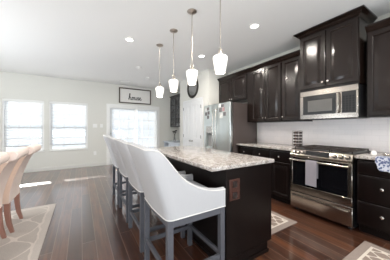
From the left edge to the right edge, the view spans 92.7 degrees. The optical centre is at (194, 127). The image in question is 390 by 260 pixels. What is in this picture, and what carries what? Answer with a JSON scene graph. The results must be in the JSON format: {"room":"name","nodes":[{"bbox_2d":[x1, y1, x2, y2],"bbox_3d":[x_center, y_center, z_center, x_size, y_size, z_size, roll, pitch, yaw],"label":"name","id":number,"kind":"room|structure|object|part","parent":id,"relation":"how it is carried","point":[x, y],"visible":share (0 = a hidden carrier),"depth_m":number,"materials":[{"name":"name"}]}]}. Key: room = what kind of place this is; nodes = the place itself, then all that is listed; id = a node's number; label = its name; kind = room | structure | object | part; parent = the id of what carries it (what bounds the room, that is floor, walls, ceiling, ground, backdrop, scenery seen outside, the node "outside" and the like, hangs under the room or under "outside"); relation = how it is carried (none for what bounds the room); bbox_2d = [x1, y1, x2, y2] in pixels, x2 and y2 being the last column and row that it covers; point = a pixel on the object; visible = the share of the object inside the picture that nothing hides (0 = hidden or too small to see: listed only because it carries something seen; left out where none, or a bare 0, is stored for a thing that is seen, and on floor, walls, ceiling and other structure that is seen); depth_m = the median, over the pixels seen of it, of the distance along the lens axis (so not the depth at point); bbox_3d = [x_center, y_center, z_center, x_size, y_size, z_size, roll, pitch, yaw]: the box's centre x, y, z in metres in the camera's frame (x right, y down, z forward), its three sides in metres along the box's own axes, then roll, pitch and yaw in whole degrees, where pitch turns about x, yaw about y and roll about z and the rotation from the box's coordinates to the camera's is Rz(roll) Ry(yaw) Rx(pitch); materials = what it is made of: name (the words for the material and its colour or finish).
{"room":"kitchen","nodes":[
{"label":"kitchen","id":0,"kind":"room"},
{"bbox_2d":[0,71,177,168],"bbox_3d":[-3.538,-0.130,5.983,6.820,2.740,0.140,0,0,-32],"label":"wall","id":1,"kind":"structure","parent":0,"point":[97,95],"depth_m":5.78,"materials":[{"name":"beige paint"}]},
{"bbox_2d":[2,98,44,151],"bbox_3d":[-4.772,-0.054,5.203,0.920,1.472,0.160,0,0,-32],"label":"window","id":2,"kind":"structure","parent":1,"relation":"in","point":[3,102],"depth_m":5.04,"materials":[{"name":"white paint"}]},
{"bbox_2d":[2,99,43,147],"bbox_3d":[-4.764,-0.125,5.190,0.870,1.310,0.060,0,0,-32],"label":"window blind","id":3,"kind":"object","parent":2,"relation":"attached to","point":[15,101],"visible":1,"depth_m":5.17,"materials":[{"name":"white paint"}]},
{"bbox_3d":[-4.784,0.306,5.223,0.810,0.672,0.022,0,0,-32],"label":"sash","id":4,"kind":"part","parent":2,"relation":"part of","materials":[{"name":"white paint"}]},
{"bbox_3d":[-4.796,-0.372,5.242,0.810,0.765,0.022,0,0,-32],"label":"sash","id":5,"kind":"part","parent":2,"relation":"part of","materials":[{"name":"white paint"}]},
{"bbox_2d":[24,162,105,172],"bbox_3d":[-3.498,1.188,5.917,6.620,0.105,0.014,0,0,-32],"label":"baseboard","id":6,"kind":"structure","parent":1,"relation":"attached to","point":[98,163],"depth_m":5.62,"materials":[{"name":"paint"}]},
{"bbox_2d":[49,101,87,150],"bbox_3d":[-3.881,-0.054,5.749,1.030,1.472,0.160,0,0,-32],"label":"window","id":7,"kind":"structure","parent":1,"relation":"in","point":[50,106],"depth_m":5.61,"materials":[{"name":"white paint"}]},
{"bbox_3d":[-3.855,0.671,5.707,1.030,0.021,0.060,0,0,-32],"label":"sill","id":8,"kind":"part","parent":7,"relation":"part of","materials":[{"name":"white paint"}]},
{"bbox_2d":[49,101,87,145],"bbox_3d":[-3.874,-0.125,5.736,0.980,1.310,0.060,0,0,-32],"label":"window blind","id":9,"kind":"object","parent":7,"relation":"attached to","point":[55,104],"visible":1,"depth_m":5.71,"materials":[{"name":"white paint"}]},
{"bbox_3d":[-3.874,0.520,5.736,0.980,0.020,0.040,0,0,-32],"label":"rail","id":10,"kind":"part","parent":9,"relation":"part of","materials":[{"name":"white paint"}]},
{"bbox_3d":[-3.893,0.306,5.769,0.920,0.672,0.022,0,0,-32],"label":"sash","id":11,"kind":"part","parent":7,"relation":"part of","materials":[{"name":"white glass"}]},
{"bbox_2d":[110,106,135,162],"bbox_3d":[-2.503,0.230,6.471,0.845,1.920,0.060,0,0,-32],"label":"window blind","id":12,"kind":"object","parent":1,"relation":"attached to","point":[122,109],"visible":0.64,"depth_m":6.47,"materials":[{"name":"white paint"}]},
{"bbox_2d":[106,104,158,164],"bbox_3d":[-2.203,0.210,6.771,1.860,2.060,0.151,0,0,-32],"label":"door","id":13,"kind":"structure","parent":1,"relation":"in","point":[108,110],"depth_m":6.69,"materials":[{"name":"white paint"}]},
{"bbox_3d":[-2.530,0.240,6.572,0.915,1.940,0.030,0,0,-32],"label":"panel","id":14,"kind":"part","parent":13,"relation":"part of","materials":[{"name":"white glass"}]},
{"bbox_3d":[-1.870,0.240,7.017,0.855,1.940,0.030,0,0,-32],"label":"panel","id":15,"kind":"part","parent":13,"relation":"part of","materials":[{"name":"white glass"}]},
{"bbox_2d":[119,87,150,104],"bbox_3d":[-2.149,-1.145,6.731,1.130,0.540,0.033,0,0,-32],"label":"framed sign","id":16,"kind":"object","parent":1,"relation":"attached to","point":[126,95],"visible":1,"depth_m":6.71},
{"bbox_2d":[138,108,157,147],"bbox_3d":[-1.757,0.230,6.928,0.745,1.920,0.060,0,0,-32],"label":"window blind","id":17,"kind":"object","parent":1,"relation":"attached to","point":[142,111],"visible":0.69,"depth_m":6.92,"materials":[{"name":"white paint"}]},
{"bbox_2d":[0,0,389,91],"bbox_3d":[-1.024,-1.550,1.882,6.820,0.100,9.680,0,0,-32],"label":"ceiling","id":18,"kind":"structure","parent":0,"point":[84,40],"depth_m":2.95,"materials":[{"name":"paint"}]},
{"bbox_2d":[125,37,133,41],"bbox_3d":[-1.112,-1.496,3.154,0.149,0.008,0.149,0,0,-32],"label":"recessed light","id":19,"kind":"object","parent":18,"relation":"in","point":[128,39],"visible":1,"depth_m":3.14,"materials":[{"name":"white paint"}]},
{"bbox_2d":[156,44,163,96],"bbox_3d":[-0.637,-1.031,3.369,0.149,0.936,0.149,0,0,-32],"label":"pendant light","id":20,"kind":"object","parent":18,"relation":"hanging from","point":[159,90],"visible":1,"depth_m":3.32,"materials":[{"name":"beige glass"}]},
{"bbox_3d":[-0.637,-0.654,3.369,0.149,0.182,0.149,0,0,-32],"label":"lamp shade","id":21,"kind":"part","parent":20,"relation":"part of","materials":[{"name":"white glass"}]},
{"bbox_2d":[169,29,177,91],"bbox_3d":[-0.329,-1.031,2.865,0.149,0.936,0.149,0,0,-32],"label":"pendant light","id":22,"kind":"object","parent":18,"relation":"hanging from","point":[173,83],"visible":1,"depth_m":2.83,"materials":[{"name":"beige glass"}]},
{"bbox_3d":[-0.329,-1.137,2.865,0.010,0.665,0.010,0,0,-9],"label":"rod","id":23,"kind":"part","parent":22,"relation":"part of","materials":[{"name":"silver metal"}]},
{"bbox_3d":[-0.329,-0.654,2.865,0.149,0.182,0.149,0,0,-32],"label":"lamp shade","id":24,"kind":"part","parent":22,"relation":"part of","materials":[{"name":"white glass"}]},
{"bbox_2d":[186,8,197,84],"bbox_3d":[-0.039,-1.031,2.392,0.149,0.936,0.149,0,0,-32],"label":"pendant light","id":25,"kind":"object","parent":18,"relation":"hanging from","point":[191,74],"visible":1,"depth_m":2.35,"materials":[{"name":"beige glass"}]},
{"bbox_3d":[-0.039,-0.654,2.392,0.149,0.182,0.149,0,0,-32],"label":"lamp shade","id":26,"kind":"part","parent":25,"relation":"part of","materials":[{"name":"white glass"}]},
{"bbox_2d":[213,0,227,73],"bbox_3d":[0.259,-1.031,1.906,0.149,0.936,0.149,0,0,-32],"label":"pendant light","id":27,"kind":"object","parent":18,"relation":"hanging from","point":[219,60],"visible":1,"depth_m":1.86,"materials":[{"name":"white glass"}]},
{"bbox_3d":[0.259,-1.137,1.906,0.010,0.665,0.010,0,0,36],"label":"rod","id":28,"kind":"part","parent":27,"relation":"part of","materials":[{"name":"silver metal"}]},
{"bbox_3d":[0.259,-0.654,1.906,0.149,0.182,0.149,0,0,-32],"label":"lamp shade","id":29,"kind":"part","parent":27,"relation":"part of","materials":[{"name":"white glass"}]},
{"bbox_2d":[249,23,259,28],"bbox_3d":[0.875,-1.496,2.735,0.149,0.008,0.149,0,0,-32],"label":"recessed light","id":30,"kind":"object","parent":18,"relation":"in","point":[254,25],"visible":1,"depth_m":2.73,"materials":[{"name":"white"}]},
{"bbox_2d":[180,69,211,147],"bbox_3d":[-0.028,-0.130,5.419,0.105,2.740,1.590,0,0,-32],"label":"wall","id":31,"kind":"structure","parent":0,"point":[204,78],"depth_m":4.99,"materials":[{"name":"beige paint"}]},
{"bbox_2d":[183,97,202,147],"bbox_3d":[-0.114,0.207,5.372,0.088,2.065,1.120,0,0,-32],"label":"door","id":32,"kind":"structure","parent":31,"relation":"in","point":[192,109],"depth_m":5.32,"materials":[{"name":"white paint"}]},
{"bbox_2d":[187,80,198,97],"bbox_3d":[-0.075,-1.165,5.361,0.033,0.610,0.610,0,0,-32],"label":"mirror","id":33,"kind":"object","parent":31,"relation":"attached to","point":[192,90],"visible":0.66,"depth_m":5.37,"materials":[{"name":"metal"}]},
{"bbox_3d":[-0.065,-1.165,5.367,0.008,0.472,0.472,0,0,-32],"label":"glass","id":34,"kind":"part","parent":33,"relation":"part of","materials":[{"name":"mirror"}]},
{"bbox_2d":[3,164,389,259],"bbox_3d":[-1.024,1.290,1.882,6.820,0.100,9.680,0,0,-32],"label":"floor","id":35,"kind":"structure","parent":0,"point":[87,222],"depth_m":2.29,"materials":[{"name":"brown wood"}]},
{"bbox_2d":[0,203,55,259],"bbox_3d":[-2.606,1.235,1.147,2.555,0.010,2.880,0,0,-32],"label":"area rug","id":36,"kind":"object","parent":35,"relation":"on","point":[26,242],"visible":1,"depth_m":2.15,"materials":[{"name":"beige carpet"}]},
{"bbox_2d":[0,152,9,164],"bbox_3d":[-1.931,0.724,1.391,0.700,1.010,0.458,0,0,-32],"label":"dining chair","id":37,"kind":"object","parent":36,"relation":"on","point":[4,157],"visible":1,"depth_m":1.65,"materials":[{"name":"fabric"}]},
{"bbox_2d":[0,147,28,238],"bbox_3d":[-2.150,0.724,1.843,0.700,1.010,0.458,0,0,-32],"label":"dining chair","id":38,"kind":"object","parent":36,"relation":"on","point":[6,168],"visible":0.91,"depth_m":1.99,"materials":[{"name":"fabric"}]},
{"bbox_3d":[-2.155,1.054,2.069,0.085,0.349,0.048,0,0,-32],"label":"leg","id":39,"kind":"part","parent":38,"relation":"part of","materials":[{"name":"brown wood"}]},
{"bbox_3d":[-1.895,0.605,1.736,0.216,0.550,0.007,0,0,-32],"label":"panel","id":40,"kind":"part","parent":38,"relation":"part of","materials":[{"name":"beige fabric"}]},
{"bbox_3d":[-2.010,0.599,1.929,0.228,0.563,0.450,0,0,-32],"label":"backrest","id":41,"kind":"part","parent":38,"relation":"part of","materials":[{"name":"fabric"}]},
{"bbox_2d":[3,144,40,232],"bbox_3d":[-2.377,0.724,2.290,0.700,1.010,0.458,0,0,-32],"label":"dining chair","id":42,"kind":"object","parent":36,"relation":"on","point":[12,189],"visible":0.8,"depth_m":2.24,"materials":[{"name":"fabric"}]},
{"bbox_3d":[-2.179,1.054,2.183,0.085,0.349,0.048,0,0,-32],"label":"leg","id":43,"kind":"part","parent":42,"relation":"part of","materials":[{"name":"brown wood"}]},
{"bbox_3d":[-2.122,0.605,2.183,0.216,0.550,0.007,0,0,-32],"label":"panel","id":44,"kind":"part","parent":42,"relation":"part of","materials":[{"name":"beige fabric"}]},
{"bbox_3d":[-2.382,1.054,2.516,0.085,0.349,0.048,0,0,-32],"label":"leg","id":45,"kind":"part","parent":42,"relation":"part of","materials":[{"name":"brown wood"}]},
{"bbox_3d":[-2.237,0.599,2.376,0.228,0.563,0.450,0,0,-32],"label":"backrest","id":46,"kind":"part","parent":42,"relation":"part of","materials":[{"name":"fabric"}]},
{"bbox_2d":[103,135,134,204],"bbox_3d":[-1.252,0.676,3.303,0.693,1.128,0.569,0,0,-32],"label":"counter stool","id":47,"kind":"object","parent":35,"relation":"on","point":[115,165],"visible":0.2,"depth_m":3.04,"materials":[{"name":"grey wood"}]},
{"bbox_3d":[-1.504,0.937,3.452,0.042,0.590,0.042,0,0,-32],"label":"leg","id":48,"kind":"part","parent":47,"relation":"part of","materials":[{"name":"grey wood"}]},
{"bbox_3d":[-1.234,0.937,3.010,0.042,0.590,0.042,0,0,-32],"label":"leg","id":49,"kind":"part","parent":47,"relation":"part of","materials":[{"name":"grey wood"}]},
{"bbox_2d":[108,136,139,222],"bbox_3d":[-0.899,0.676,2.727,0.693,1.128,0.569,0,0,-32],"label":"counter stool","id":50,"kind":"object","parent":35,"relation":"on","point":[122,171],"visible":0.23,"depth_m":2.48,"materials":[{"name":"grey wood"}]},
{"bbox_3d":[-1.152,0.937,2.876,0.042,0.590,0.042,0,0,-32],"label":"leg","id":51,"kind":"part","parent":50,"relation":"part of","materials":[{"name":"grey wood"}]},
{"bbox_3d":[-0.881,0.937,2.434,0.042,0.590,0.042,0,0,-32],"label":"leg","id":52,"kind":"part","parent":50,"relation":"part of","materials":[{"name":"grey wood"}]},
{"bbox_2d":[114,138,185,252],"bbox_3d":[-0.546,0.676,2.152,0.693,1.128,0.569,0,0,-32],"label":"counter stool","id":53,"kind":"object","parent":35,"relation":"on","point":[134,182],"visible":0.24,"depth_m":1.91,"materials":[{"name":"grey wood"}]},
{"bbox_3d":[-0.799,0.937,2.301,0.042,0.590,0.042,0,0,-32],"label":"leg","id":54,"kind":"part","parent":53,"relation":"part of","materials":[{"name":"grey wood"}]},
{"bbox_3d":[-0.528,0.937,1.859,0.042,0.590,0.042,0,0,-32],"label":"leg","id":55,"kind":"part","parent":53,"relation":"part of","materials":[{"name":"grey wood"}]},
{"bbox_3d":[-0.138,0.937,2.098,0.042,0.590,0.042,0,0,-32],"label":"leg","id":56,"kind":"part","parent":53,"relation":"part of","materials":[{"name":"grey wood"}]},
{"bbox_2d":[163,140,179,146],"bbox_3d":[-0.600,0.873,6.849,0.695,0.735,1.417,0,0,-32],"label":"desk","id":57,"kind":"object","parent":35,"relation":"on","point":[175,142],"visible":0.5,"depth_m":6.78,"materials":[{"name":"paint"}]},
{"bbox_2d":[126,142,224,259],"bbox_3d":[-0.194,0.676,1.576,0.693,1.128,0.569,0,0,-32],"label":"counter stool","id":58,"kind":"object","parent":35,"relation":"on","point":[177,200],"visible":1,"depth_m":1.35,"materials":[{"name":"white fabric"}]},
{"bbox_3d":[-0.446,0.937,1.725,0.042,0.590,0.042,0,0,-32],"label":"leg","id":59,"kind":"part","parent":58,"relation":"part of","materials":[{"name":"grey wood"}]},
{"bbox_3d":[-0.176,0.937,1.283,0.042,0.590,0.042,0,0,-32],"label":"leg","id":60,"kind":"part","parent":58,"relation":"part of","materials":[{"name":"grey wood"}]},
{"bbox_3d":[-0.056,0.937,1.964,0.042,0.590,0.042,0,0,-32],"label":"leg","id":61,"kind":"part","parent":58,"relation":"part of","materials":[{"name":"grey wood"}]},
{"bbox_2d":[189,180,207,187],"bbox_3d":[-0.093,0.590,1.637,0.448,0.099,0.456,0,0,-32],"label":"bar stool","id":62,"kind":"object","parent":58,"relation":"on","point":[193,182],"depth_m":1.79,"materials":[{"name":"white fabric"}]},
{"bbox_3d":[0.215,0.937,1.523,0.042,0.590,0.042,0,0,-32],"label":"leg","id":63,"kind":"part","parent":58,"relation":"part of","materials":[{"name":"grey wood"}]},
{"bbox_2d":[165,156,270,259],"bbox_3d":[0.103,0.798,2.477,0.666,0.884,1.704,0,0,-32],"label":"kitchen island","id":64,"kind":"object","parent":35,"relation":"on","point":[247,189],"visible":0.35,"depth_m":1.75,"materials":[{"name":"brown wood"}]},
{"bbox_2d":[153,146,273,171],"bbox_3d":[0.025,0.336,2.437,0.800,0.036,1.730,0,0,-32],"label":"island countertop","id":65,"kind":"structure","parent":64,"relation":"on","point":[212,160],"depth_m":1.98,"materials":[{"name":"stone"}]},
{"bbox_3d":[0.058,1.222,2.449,0.561,0.035,1.704,0,0,-32],"label":"shoe moulding","id":66,"kind":"part","parent":64,"relation":"part of","materials":[{"name":"brown wood"}]},
{"bbox_2d":[229,178,239,200],"bbox_3d":[0.349,0.542,1.637,0.123,0.185,0.006,0,0,-32],"label":"outlet plate","id":67,"kind":"object","parent":64,"relation":"attached to","point":[234,183],"depth_m":1.63,"materials":[{"name":"brown plastic"}]},
{"bbox_2d":[204,102,256,152],"bbox_3d":[0.782,0.347,4.403,0.881,1.785,0.954,0,0,-32],"label":"refrigerator","id":68,"kind":"object","parent":35,"relation":"on","point":[223,133],"visible":0.5,"depth_m":4.02,"materials":[{"name":"silver metal"}]},
{"bbox_3d":[0.359,0.040,4.454,0.072,0.158,0.222,0,0,-32],"label":"dispenser panel","id":69,"kind":"part","parent":68,"relation":"part of","materials":[{"name":"silver metal"}]},
{"bbox_3d":[0.375,-0.013,4.435,0.075,1.065,0.474,0,0,-32],"label":"door","id":70,"kind":"part","parent":68,"relation":"part of","materials":[{"name":"silver metal"}]},
{"bbox_3d":[0.414,0.020,4.235,0.077,0.905,0.026,0,0,-32],"label":"handle","id":71,"kind":"part","parent":68,"relation":"part of","materials":[{"name":"silver metal"}]},
{"bbox_3d":[0.466,0.020,4.150,0.077,0.905,0.026,0,0,-32],"label":"handle","id":72,"kind":"part","parent":68,"relation":"part of","materials":[{"name":"silver metal"}]},
{"bbox_3d":[0.626,-0.013,4.026,0.075,1.065,0.474,0,0,-32],"label":"door","id":73,"kind":"part","parent":68,"relation":"part of","materials":[{"name":"silver metal"}]},
{"bbox_2d":[238,145,272,197],"bbox_3d":[1.344,0.798,3.711,0.649,0.884,0.765,0,0,-32],"label":"base cabinet","id":74,"kind":"object","parent":35,"relation":"on","point":[254,151],"visible":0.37,"depth_m":3.50,"materials":[{"name":"brown wood"}]},
{"bbox_3d":[1.002,0.460,3.723,0.020,0.150,0.366,0,0,-32],"label":"drawer","id":75,"kind":"part","parent":74,"relation":"part of","materials":[{"name":"brown wood"}]},
{"bbox_3d":[1.200,0.460,3.401,0.020,0.150,0.366,0,0,-32],"label":"drawer","id":76,"kind":"part","parent":74,"relation":"part of","materials":[{"name":"brown wood"}]},
{"bbox_2d":[236,142,306,150],"bbox_3d":[1.446,0.338,3.540,0.655,0.035,1.170,0,0,-32],"label":"countertop","id":77,"kind":"structure","parent":74,"relation":"on","point":[286,147],"depth_m":3.40,"materials":[{"name":"stone"}]},
{"bbox_2d":[292,131,302,147],"bbox_3d":[1.706,0.182,3.101,0.110,0.274,0.110,0,0,-32],"label":"spice rack","id":78,"kind":"object","parent":77,"relation":"on","point":[298,137],"visible":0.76,"depth_m":3.08,"materials":[{"name":"silver metal"}]},
{"bbox_2d":[270,149,290,204],"bbox_3d":[1.644,0.798,3.222,0.649,0.884,0.373,0,0,-32],"label":"base cabinet","id":79,"kind":"object","parent":35,"relation":"on","point":[280,168],"visible":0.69,"depth_m":3.05,"materials":[{"name":"brown wood"}]},
{"bbox_3d":[1.401,0.460,3.072,0.020,0.150,0.351,0,0,-32],"label":"drawer","id":80,"kind":"part","parent":79,"relation":"part of","materials":[{"name":"brown wood"}]},
{"bbox_3d":[1.401,0.847,3.072,0.020,0.557,0.351,0,0,-32],"label":"door","id":81,"kind":"part","parent":79,"relation":"part of","materials":[{"name":"brown wood"}]},
{"bbox_2d":[271,211,296,234],"bbox_3d":[0.837,1.235,2.668,0.615,0.010,0.925,0,0,-32],"label":"kitchen mat","id":82,"kind":"object","parent":35,"relation":"on","point":[279,222],"visible":0.24,"depth_m":2.42,"materials":[{"name":"beige fabric"}]},
{"bbox_2d":[289,145,370,228],"bbox_3d":[1.921,0.761,2.686,0.734,0.957,0.763,0,0,-32],"label":"range","id":83,"kind":"object","parent":35,"relation":"on","point":[334,196],"visible":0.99,"depth_m":2.44,"materials":[{"name":"silver metal"}]},
{"bbox_2d":[305,160,317,186],"bbox_3d":[1.591,0.615,2.539,0.051,0.344,0.143,0,0,-32],"label":"dish towel","id":84,"kind":"object","parent":83,"relation":"hanging from","point":[311,167],"visible":1,"depth_m":2.52,"materials":[{"name":"grey fabric"}]},
{"bbox_3d":[1.634,0.465,2.510,0.062,0.026,0.723,0,0,-32],"label":"handle","id":85,"kind":"part","parent":83,"relation":"part of","materials":[{"name":"silver metal"}]},
{"bbox_3d":[1.649,1.002,2.520,0.032,0.025,0.703,0,0,-32],"label":"handle","id":86,"kind":"part","parent":83,"relation":"part of","materials":[{"name":"silver metal"}]},
{"bbox_3d":[1.685,0.684,2.542,0.060,0.512,0.763,0,0,-32],"label":"oven door","id":87,"kind":"part","parent":83,"relation":"part of","materials":[{"name":"silver metal"}]},
{"bbox_3d":[1.687,1.069,2.543,0.055,0.233,0.763,0,0,-32],"label":"warming drawer","id":88,"kind":"part","parent":83,"relation":"part of","materials":[{"name":"silver metal"}]},
{"bbox_3d":[1.692,0.370,2.546,0.075,0.110,0.763,0,0,-32],"label":"control panel","id":89,"kind":"part","parent":83,"relation":"part of","materials":[{"name":"silver metal"}]},
{"bbox_2d":[295,148,370,154],"bbox_3d":[1.971,0.327,2.717,0.579,0.026,0.759,0,0,-32],"label":"cooktop","id":90,"kind":"object","parent":83,"relation":"in","point":[350,150],"depth_m":2.49,"materials":[{"name":"black metal"}]},
{"bbox_2d":[342,241,389,259],"bbox_3d":[1.867,1.235,1.329,0.713,0.010,1.215,0,0,-32],"label":"kitchen mat","id":91,"kind":"object","parent":35,"relation":"on","point":[366,250],"visible":1,"depth_m":1.82,"materials":[{"name":"beige fabric"}]},
{"bbox_2d":[357,158,389,240],"bbox_3d":[2.287,0.798,2.173,0.649,0.884,0.453,0,0,-32],"label":"base cabinet","id":92,"kind":"object","parent":35,"relation":"on","point":[373,185],"visible":0.81,"depth_m":2.09,"materials":[{"name":"brown wood"}]},
{"bbox_3d":[2.044,0.993,2.024,0.020,0.265,0.431,0,0,-32],"label":"drawer","id":93,"kind":"part","parent":92,"relation":"part of","materials":[{"name":"brown wood"}]},
{"bbox_3d":[2.044,0.693,2.024,0.020,0.285,0.431,0,0,-32],"label":"drawer","id":94,"kind":"part","parent":92,"relation":"part of","materials":[{"name":"brown wood"}]},
{"bbox_3d":[2.044,0.455,2.024,0.020,0.140,0.431,0,0,-32],"label":"drawer","id":95,"kind":"part","parent":92,"relation":"part of","materials":[{"name":"brown wood"}]},
{"bbox_3d":[2.597,0.798,1.667,0.649,0.884,0.726,0,0,-32],"label":"base cabinet","id":96,"kind":"object","parent":35,"relation":"on","visible":0},
{"bbox_2d":[354,152,389,159],"bbox_3d":[2.474,0.338,1.863,0.655,0.035,1.192,0,0,-32],"label":"countertop","id":97,"kind":"structure","parent":96,"relation":"on","point":[368,156],"depth_m":2.16,"materials":[{"name":"stone"}]},
{"bbox_2d":[375,156,389,172],"bbox_3d":[2.095,0.393,1.992,0.186,0.153,0.206,0,0,-32],"label":"towel","id":98,"kind":"object","parent":97,"relation":"on","point":[382,162],"visible":1,"depth_m":1.99,"materials":[{"name":"blue fabric"}]},
{"bbox_2d":[212,70,227,104],"bbox_3d":[0.644,-0.130,4.957,0.560,2.740,0.100,0,0,-32],"label":"wall","id":99,"kind":"structure","parent":0,"point":[215,83],"depth_m":4.83,"materials":[{"name":"beige paint"}]},
{"bbox_2d":[178,13,389,143],"bbox_3d":[1.849,-0.130,3.643,0.120,2.740,9.680,0,0,-32],"label":"wall","id":100,"kind":"structure","parent":0,"point":[387,15],"depth_m":3.98,"materials":[{"name":"beige paint"}]},
{"bbox_2d":[170,93,179,126],"bbox_3d":[-0.475,-0.640,6.928,0.400,1.200,1.420,0,0,-32],"label":"upper cabinet","id":101,"kind":"object","parent":100,"relation":"attached to","point":[175,100],"visible":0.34,"depth_m":7.43,"materials":[{"name":"grey wood"}]},
{"bbox_3d":[-0.855,-0.610,7.250,0.019,1.140,0.467,0,0,-32],"label":"door","id":102,"kind":"part","parent":101,"relation":"part of","materials":[{"name":"grey wood"}]},
{"bbox_3d":[-0.608,-0.610,6.846,0.019,1.140,0.467,0,0,-32],"label":"door","id":103,"kind":"part","parent":101,"relation":"part of","materials":[{"name":"grey wood"}]},
{"bbox_2d":[217,69,246,102],"bbox_3d":[0.996,-0.949,4.531,0.386,0.652,0.964,0,0,-32],"label":"upper cabinet","id":104,"kind":"object","parent":100,"relation":"attached to","point":[232,87],"visible":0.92,"depth_m":4.38,"materials":[{"name":"brown wood"}]},
{"bbox_3d":[0.755,-0.917,4.662,0.020,0.541,0.464,0,0,-32],"label":"door","id":105,"kind":"part","parent":104,"relation":"part of","materials":[{"name":"brown wood"}]},
{"bbox_3d":[0.870,-1.230,4.454,0.090,0.090,0.964,0,0,-32],"label":"crown moulding","id":106,"kind":"part","parent":104,"relation":"part of","materials":[{"name":"brown wood"}]},
{"bbox_3d":[1.004,-0.917,4.256,0.020,0.541,0.464,0,0,-32],"label":"door","id":107,"kind":"part","parent":104,"relation":"part of","materials":[{"name":"brown wood"}]},
{"bbox_2d":[245,68,251,121],"bbox_3d":[1.280,-0.700,4.068,0.386,1.150,0.116,0,0,-32],"label":"strip","id":108,"kind":"object","parent":104,"relation":"attached to","point":[249,73],"visible":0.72,"depth_m":4.00,"materials":[{"name":"brown wood"}]},
{"bbox_2d":[249,57,281,122],"bbox_3d":[1.492,-0.694,3.722,0.386,1.162,0.691,0,0,-32],"label":"upper cabinet","id":109,"kind":"object","parent":100,"relation":"attached to","point":[266,76],"visible":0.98,"depth_m":3.60,"materials":[{"name":"brown wood"}]},
{"bbox_3d":[1.286,-0.662,3.796,0.020,1.051,0.328,0,0,-32],"label":"door","id":110,"kind":"part","parent":109,"relation":"part of","materials":[{"name":"brown wood"}]},
{"bbox_3d":[1.366,-1.230,3.645,0.090,0.090,0.691,0,0,-32],"label":"crown moulding","id":111,"kind":"part","parent":109,"relation":"part of","materials":[{"name":"brown wood"}]},
{"bbox_3d":[1.464,-0.662,3.506,0.020,1.051,0.328,0,0,-32],"label":"door","id":112,"kind":"part","parent":109,"relation":"part of","materials":[{"name":"brown wood"}]},
{"bbox_2d":[280,49,312,121],"bbox_3d":[1.771,-0.694,3.267,0.386,1.162,0.369,0,0,-32],"label":"upper cabinet","id":113,"kind":"object","parent":100,"relation":"attached to","point":[291,92],"visible":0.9,"depth_m":3.19,"materials":[{"name":"brown wood"}]},
{"bbox_3d":[1.645,-1.230,3.190,0.090,0.090,0.369,0,0,-32],"label":"crown moulding","id":114,"kind":"part","parent":113,"relation":"part of","materials":[{"name":"brown wood"}]},
{"bbox_3d":[1.654,-0.662,3.195,0.020,1.051,0.346,0,0,-32],"label":"door","id":115,"kind":"part","parent":113,"relation":"part of","materials":[{"name":"brown wood"}]},
{"bbox_2d":[258,118,389,152],"bbox_3d":[2.324,0.080,2.744,0.008,0.480,3.450,0,0,-32],"label":"backsplash","id":116,"kind":"structure","parent":100,"relation":"attached to","point":[372,134],"depth_m":2.92,"materials":[{"name":"white tile"}]},
{"bbox_2d":[293,5,377,91],"bbox_3d":[2.025,-1.034,2.752,0.491,0.922,0.876,0,0,-32],"label":"upper cabinet","id":117,"kind":"object","parent":100,"relation":"attached to","point":[333,52],"visible":0.94,"depth_m":2.54,"materials":[{"name":"brown wood"}]},
{"bbox_3d":[1.771,-1.000,2.812,0.020,0.806,0.356,0,0,-32],"label":"door","id":118,"kind":"part","parent":117,"relation":"part of","materials":[{"name":"brown wood"}]},
{"bbox_2d":[300,83,366,119],"bbox_3d":[2.032,-0.349,2.758,0.469,0.438,0.730,0,0,-32],"label":"microwave","id":119,"kind":"object","parent":117,"relation":"attached to","point":[346,101],"visible":0.99,"depth_m":2.56,"materials":[{"name":"silver metal"}]},
{"bbox_3d":[1.935,-0.345,2.514,0.049,0.291,0.022,0,0,-32],"label":"handle","id":120,"kind":"part","parent":119,"relation":"part of","materials":[{"name":"silver metal"}]},
{"bbox_3d":[2.022,-0.345,2.440,0.024,0.278,0.152,0,0,-32],"label":"control panel","id":121,"kind":"part","parent":119,"relation":"part of","materials":[{"name":"black plastic"}]},
{"bbox_3d":[2.024,-1.448,2.752,0.489,0.095,0.876,0,0,-32],"label":"crown moulding","id":122,"kind":"part","parent":117,"relation":"part of","materials":[{"name":"brown wood"}]},
{"bbox_3d":[1.964,-1.000,2.499,0.020,0.806,0.356,0,0,-32],"label":"door","id":123,"kind":"part","parent":117,"relation":"part of","materials":[{"name":"brown wood"}]},
{"bbox_2d":[365,17,389,117],"bbox_3d":[2.402,-0.704,2.237,0.386,1.142,0.444,0,0,-32],"label":"upper cabinet","id":124,"kind":"object","parent":100,"relation":"attached to","point":[378,33],"visible":1,"depth_m":2.25,"materials":[{"name":"brown wood"}]},
{"bbox_3d":[2.276,-1.230,2.160,0.090,0.090,0.444,0,0,-32],"label":"crown moulding","id":125,"kind":"part","parent":124,"relation":"part of","materials":[{"name":"brown wood"}]}
]}

